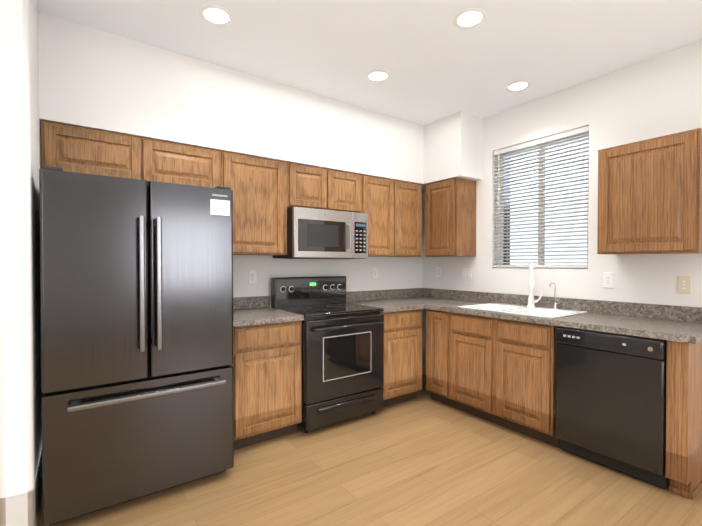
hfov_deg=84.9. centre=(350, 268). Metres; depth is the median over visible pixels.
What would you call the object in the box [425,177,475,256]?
upper cabinet
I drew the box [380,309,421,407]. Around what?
base cabinet
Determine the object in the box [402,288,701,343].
countertop
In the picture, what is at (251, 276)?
electrical outlet
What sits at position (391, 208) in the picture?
upper cabinet
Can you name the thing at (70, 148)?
upper cabinet
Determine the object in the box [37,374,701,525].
floor
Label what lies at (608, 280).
electrical outlet
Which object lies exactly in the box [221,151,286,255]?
upper cabinet
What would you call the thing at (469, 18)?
recessed light
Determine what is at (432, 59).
ceiling
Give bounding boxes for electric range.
[271,276,383,432]
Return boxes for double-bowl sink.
[457,303,587,318]
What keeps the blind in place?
attached to the window
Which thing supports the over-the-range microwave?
attached to the upper cabinet at (308, 186)
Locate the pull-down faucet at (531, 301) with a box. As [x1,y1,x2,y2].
[527,263,542,306]
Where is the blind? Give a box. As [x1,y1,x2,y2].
[493,125,588,267]
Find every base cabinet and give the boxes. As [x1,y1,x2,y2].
[232,320,301,449]
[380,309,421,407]
[426,309,455,407]
[450,312,559,447]
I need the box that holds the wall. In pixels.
[0,0,701,525]
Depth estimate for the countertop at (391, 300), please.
3.92 m
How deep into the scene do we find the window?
3.42 m
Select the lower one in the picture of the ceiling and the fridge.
the fridge
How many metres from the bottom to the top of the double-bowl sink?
0.183 m
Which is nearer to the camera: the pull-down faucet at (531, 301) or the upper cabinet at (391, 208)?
the pull-down faucet at (531, 301)
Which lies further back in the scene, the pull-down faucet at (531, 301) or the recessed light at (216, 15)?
the pull-down faucet at (531, 301)
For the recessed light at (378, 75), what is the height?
0.008 m
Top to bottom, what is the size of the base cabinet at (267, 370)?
0.876 m
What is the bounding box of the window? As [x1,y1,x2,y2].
[492,133,588,270]
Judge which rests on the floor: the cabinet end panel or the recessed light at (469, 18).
the cabinet end panel
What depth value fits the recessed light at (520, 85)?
3.10 m
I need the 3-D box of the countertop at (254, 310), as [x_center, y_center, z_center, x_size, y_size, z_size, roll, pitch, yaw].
[-0.754,0.316,2.962,0.535,0.138,0.646,-1,1,-35]
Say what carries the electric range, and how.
on the floor
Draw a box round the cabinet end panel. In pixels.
[665,340,701,499]
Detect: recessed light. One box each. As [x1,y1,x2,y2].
[199,5,233,25]
[366,70,389,81]
[453,8,486,28]
[506,80,530,91]
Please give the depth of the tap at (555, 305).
3.13 m
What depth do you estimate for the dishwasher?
2.34 m
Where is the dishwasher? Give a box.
[555,326,669,488]
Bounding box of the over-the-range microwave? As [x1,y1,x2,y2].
[273,207,367,258]
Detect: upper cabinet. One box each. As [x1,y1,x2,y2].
[41,120,220,187]
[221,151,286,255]
[287,162,360,212]
[361,174,421,256]
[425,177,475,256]
[597,128,701,254]
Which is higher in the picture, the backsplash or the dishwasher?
the backsplash
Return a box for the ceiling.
[36,0,701,125]
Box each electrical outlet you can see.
[248,270,255,283]
[373,268,377,278]
[436,267,440,276]
[603,273,613,287]
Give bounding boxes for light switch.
[462,268,470,279]
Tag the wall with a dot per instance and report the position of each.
(58, 70)
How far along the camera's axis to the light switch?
3.98 m
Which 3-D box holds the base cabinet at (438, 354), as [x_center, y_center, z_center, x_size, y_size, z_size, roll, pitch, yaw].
[1.032,0.816,3.682,0.628,0.876,0.290,-1,1,-35]
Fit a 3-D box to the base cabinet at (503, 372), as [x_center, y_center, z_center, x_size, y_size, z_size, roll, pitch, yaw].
[1.378,0.822,3.196,0.628,0.876,0.902,-1,1,-35]
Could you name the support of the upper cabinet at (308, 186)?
attached to the wall
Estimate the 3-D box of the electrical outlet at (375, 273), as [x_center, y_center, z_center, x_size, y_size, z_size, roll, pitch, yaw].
[0.259,0.051,4.072,0.072,0.116,0.008,-1,1,-35]
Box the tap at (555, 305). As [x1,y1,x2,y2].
[549,282,559,308]
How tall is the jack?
0.116 m
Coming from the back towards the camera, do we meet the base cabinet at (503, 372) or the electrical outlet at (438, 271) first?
the electrical outlet at (438, 271)
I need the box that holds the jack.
[677,276,690,293]
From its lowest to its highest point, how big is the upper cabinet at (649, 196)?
0.730 m
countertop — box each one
[233,296,303,326]
[346,289,425,312]
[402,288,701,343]
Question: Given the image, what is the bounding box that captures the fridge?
[39,165,233,525]

